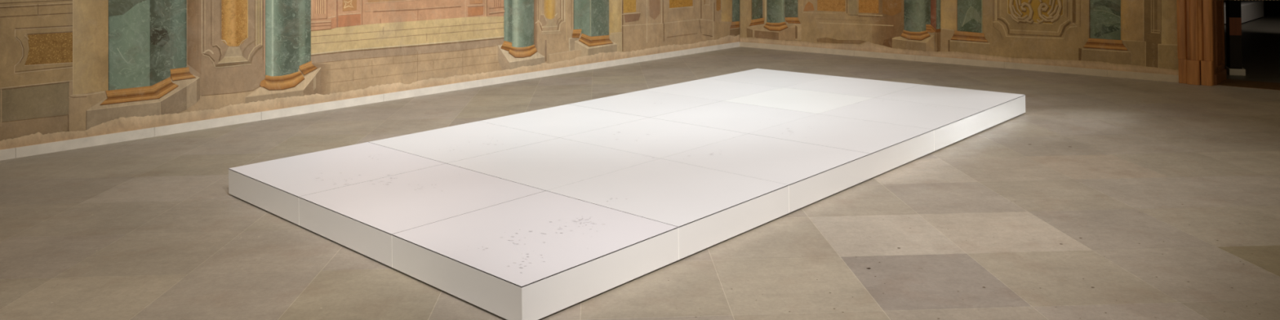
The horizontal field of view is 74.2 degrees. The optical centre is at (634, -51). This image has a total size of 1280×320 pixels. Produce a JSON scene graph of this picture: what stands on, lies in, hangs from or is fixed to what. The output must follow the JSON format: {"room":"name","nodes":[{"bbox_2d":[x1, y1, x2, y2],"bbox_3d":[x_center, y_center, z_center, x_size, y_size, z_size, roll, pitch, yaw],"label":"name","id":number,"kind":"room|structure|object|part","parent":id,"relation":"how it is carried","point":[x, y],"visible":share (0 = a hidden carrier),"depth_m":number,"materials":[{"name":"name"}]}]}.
{"room":"museum","nodes":[
{"label":"museum","id":0,"kind":"room"},
{"bbox_2d":[0,0,739,150],"bbox_3d":[-2.576,-0.478,9.448,0.309,4.200,12.800,-1,0,43],"label":"wall","id":1,"kind":"structure","parent":0,"point":[70,69],"depth_m":8.20,"materials":[{"name":"paint"}]},
{"bbox_3d":[-4.886,0.550,6.718,0.003,1.921,0.754,-1,0,43],"label":"painted stone panel","id":2,"kind":"part","parent":1,"relation":"part of","materials":[{"name":"paint"}]},
{"bbox_3d":[-3.752,0.501,7.940,0.004,1.963,0.848,-1,0,43],"label":"painted niche panel","id":3,"kind":"part","parent":1,"relation":"part of","materials":[{"name":"paint"}]},
{"bbox_2d":[0,41,739,160],"bbox_3d":[-2.533,1.580,9.222,0.021,0.081,12.498,-1,0,43],"label":"baseboard","id":4,"kind":"structure","parent":1,"relation":"attached to","point":[36,149],"depth_m":8.42,"materials":[{"name":"beige stone"}]},
{"bbox_3d":[-2.405,0.108,9.399,0.006,1.417,2.494,-1,0,43],"label":"painted balustrade","id":5,"kind":"part","parent":1,"relation":"part of","materials":[{"name":"paint"}]},
{"bbox_3d":[-0.991,0.447,10.919,0.003,2.206,0.818,-1,0,43],"label":"painted niche panel","id":6,"kind":"part","parent":1,"relation":"part of","materials":[{"name":"paint"}]},
{"bbox_3d":[0.714,0.363,12.759,0.003,2.329,2.630,-1,0,43],"label":"painted stone panel","id":7,"kind":"part","parent":1,"relation":"part of","materials":[{"name":"paint"}]},
{"bbox_2d":[0,46,1279,319],"bbox_3d":[1.905,1.494,-3.204,23.428,0.001,24.727,-1,0,43],"label":"floor","id":8,"kind":"structure","parent":0,"point":[1108,197],"depth_m":4.72,"materials":[{"name":"stone"}]},
{"bbox_2d":[228,68,1025,319],"bbox_3d":[0.493,1.474,6.698,3.000,0.177,6.000,-1,0,43],"label":"display platform","id":9,"kind":"object","parent":8,"relation":"on","point":[535,215],"visible":1,"depth_m":5.27,"materials":[{"name":"white"}]},
{"bbox_3d":[-2.307,1.510,5.894,0.009,0.159,0.998,-1,0,43],"label":"panel","id":10,"kind":"part","parent":9,"relation":"part of","materials":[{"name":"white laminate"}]},
{"bbox_3d":[-2.281,1.507,5.192,0.989,0.159,0.009,-1,0,43],"label":"panel","id":11,"kind":"part","parent":9,"relation":"part of","materials":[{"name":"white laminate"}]},
{"bbox_3d":[-1.947,1.421,5.557,1.411,0.004,1.411,-1,0,0],"label":"panel","id":12,"kind":"part","parent":9,"relation":"part of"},
{"bbox_3d":[-1.553,1.492,4.511,0.996,0.159,0.009,-1,0,43],"label":"panel","id":13,"kind":"part","parent":9,"relation":"part of","materials":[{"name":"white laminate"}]},
{"bbox_3d":[-1.217,1.406,4.873,0.997,0.004,0.998,-1,0,43],"label":"panel","id":14,"kind":"part","parent":9,"relation":"part of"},
{"bbox_3d":[-0.826,1.478,3.830,0.989,0.159,0.009,-1,0,43],"label":"panel","id":15,"kind":"part","parent":9,"relation":"part of","materials":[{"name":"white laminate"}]},
{"bbox_3d":[-1.263,1.414,6.288,0.999,0.004,0.997,-1,0,43],"label":"panel","id":16,"kind":"part","parent":9,"relation":"part of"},
{"bbox_3d":[-0.486,1.392,4.189,0.998,0.004,0.998,-1,0,43],"label":"panel","id":17,"kind":"part","parent":9,"relation":"part of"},
{"bbox_3d":[-0.532,1.399,5.604,0.998,0.004,0.997,-1,0,43],"label":"panel","id":18,"kind":"part","parent":9,"relation":"part of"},
{"bbox_3d":[-0.580,1.407,7.017,0.999,0.004,0.998,-1,0,43],"label":"panel","id":19,"kind":"part","parent":9,"relation":"part of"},
{"bbox_3d":[-0.124,1.468,3.850,0.009,0.159,0.998,-1,0,43],"label":"panel","id":20,"kind":"part","parent":9,"relation":"part of","materials":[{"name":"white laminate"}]},
{"bbox_3d":[0.104,1.400,7.748,0.999,0.004,0.998,-1,0,43],"label":"panel","id":21,"kind":"part","parent":9,"relation":"part of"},
{"bbox_3d":[0.150,1.393,6.333,0.999,0.004,0.998,-1,0,43],"label":"panel","id":22,"kind":"part","parent":9,"relation":"part of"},
{"bbox_3d":[0.198,1.385,4.920,0.999,0.004,0.997,-1,0,43],"label":"panel","id":23,"kind":"part","parent":9,"relation":"part of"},
{"bbox_3d":[0.787,1.393,8.477,0.999,0.004,0.998,-1,0,43],"label":"panel","id":24,"kind":"part","parent":9,"relation":"part of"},
{"bbox_3d":[0.560,1.461,4.581,0.009,0.159,0.996,-1,0,43],"label":"panel","id":25,"kind":"part","parent":9,"relation":"part of","materials":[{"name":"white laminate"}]},
{"bbox_3d":[0.834,1.386,7.064,0.999,0.004,0.998,-1,0,43],"label":"panel","id":26,"kind":"part","parent":9,"relation":"part of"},
{"bbox_3d":[0.881,1.378,5.650,0.999,0.004,0.998,-1,0,43],"label":"panel","id":27,"kind":"part","parent":9,"relation":"part of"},
{"bbox_3d":[1.470,1.387,9.208,0.999,0.004,0.999,-1,0,43],"label":"panel","id":28,"kind":"part","parent":9,"relation":"part of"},
{"bbox_3d":[1.517,1.379,7.794,0.999,0.004,0.998,-1,0,43],"label":"panel","id":29,"kind":"part","parent":9,"relation":"part of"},
{"bbox_3d":[1.564,1.372,6.380,0.999,0.004,0.998,-1,0,43],"label":"panel","id":30,"kind":"part","parent":9,"relation":"part of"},
{"bbox_3d":[2.201,1.372,8.524,0.999,0.004,0.999,-1,0,43],"label":"panel","id":31,"kind":"part","parent":9,"relation":"part of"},
{"bbox_3d":[1.585,1.451,5.676,0.009,0.159,1.996,-1,0,43],"label":"panel","id":32,"kind":"part","parent":9,"relation":"part of","materials":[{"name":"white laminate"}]},
{"bbox_3d":[2.247,1.365,7.110,0.999,0.004,0.998,-1,0,43],"label":"panel","id":33,"kind":"part","parent":9,"relation":"part of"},
{"bbox_3d":[2.931,1.358,7.841,0.999,0.004,0.999,-1,0,43],"label":"panel","id":34,"kind":"part","parent":9,"relation":"part of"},
{"bbox_3d":[2.952,1.437,7.137,0.009,0.159,1.998,-1,0,43],"label":"panel","id":35,"kind":"part","parent":9,"relation":"part of","materials":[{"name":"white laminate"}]},
{"bbox_2d":[739,0,1178,75],"bbox_3d":[4.116,-0.567,11.853,6.217,4.200,0.565,-1,0,44],"label":"wall","id":36,"kind":"structure","parent":0,"point":[1140,36],"depth_m":11.01,"materials":[{"name":"paint"}]},
{"bbox_3d":[3.151,0.349,12.423,1.788,2.260,0.001,-1,0,44],"label":"painted stone panel","id":37,"kind":"part","parent":36,"relation":"part of","materials":[{"name":"paint"}]},
{"bbox_2d":[739,41,1178,82],"bbox_3d":[3.934,1.495,11.658,6.152,0.081,0.021,-1,0,44],"label":"baseboard","id":38,"kind":"structure","parent":36,"relation":"attached to","point":[1094,72],"depth_m":11.08,"materials":[{"name":"beige stone"}]},
{"bbox_3d":[5.009,0.367,10.607,1.310,2.056,0.009,-1,0,44],"label":"painted relief panel","id":39,"kind":"part","parent":36,"relation":"part of","materials":[{"name":"paint"}]},
{"bbox_2d":[1225,0,1245,75],"bbox_3d":[7.149,0.179,10.090,0.157,2.600,0.250,-1,0,26],"label":"wall","id":40,"kind":"structure","parent":0,"point":[1233,8],"depth_m":9.99,"materials":[{"name":"brown wood"}]},
{"bbox_3d":[7.135,-0.161,10.096,0.117,1.920,0.230,-1,0,26],"label":"black panel","id":41,"kind":"part","parent":40,"relation":"part of","materials":[{"name":"black"}]},
{"bbox_3d":[7.151,0.903,10.091,0.117,0.209,0.230,-1,0,26],"label":"wooden rail","id":42,"kind":"part","parent":40,"relation":"part of","materials":[{"name":"brown wood"}]},
{"bbox_3d":[7.156,1.206,10.089,0.117,0.396,0.230,-1,0,26],"label":"dark panel","id":43,"kind":"part","parent":40,"relation":"part of","materials":[{"name":"black"}]},
{"bbox_2d":[1224,0,1279,83],"bbox_3d":[16.943,1.371,15.126,12.000,0.030,22.000,-1,0,44],"label":"floor","id":44,"kind":"structure","parent":0,"point":[1260,37],"depth_m":12.66,"materials":[{"name":"black"}]},
{"bbox_2d":[1223,0,1263,24],"bbox_3d":[12.238,1.259,17.181,2.416,0.355,0.500,-1,0,-44],"label":"plinth","id":45,"kind":"object","parent":44,"relation":"on","point":[1251,10],"visible":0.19,"depth_m":17.06,"materials":[{"name":"grey"}]},
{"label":"door","id":46,"kind":"structure","parent":0,"visible":0},
{"bbox_2d":[1176,0,1279,90],"bbox_3d":[7.114,-0.126,8.890,2.346,3.200,0.649,-1,0,44],"label":"door frame","id":47,"kind":"structure","parent":46,"relation":"attached to","point":[1200,23],"depth_m":9.34,"materials":[{"name":"brown wood"}]},
{"bbox_3d":[6.217,-0.245,9.409,0.334,2.930,0.135,-1,0,44],"label":"casing","id":48,"kind":"part","parent":47,"relation":"part of","materials":[{"name":"brown wood"}]}
]}

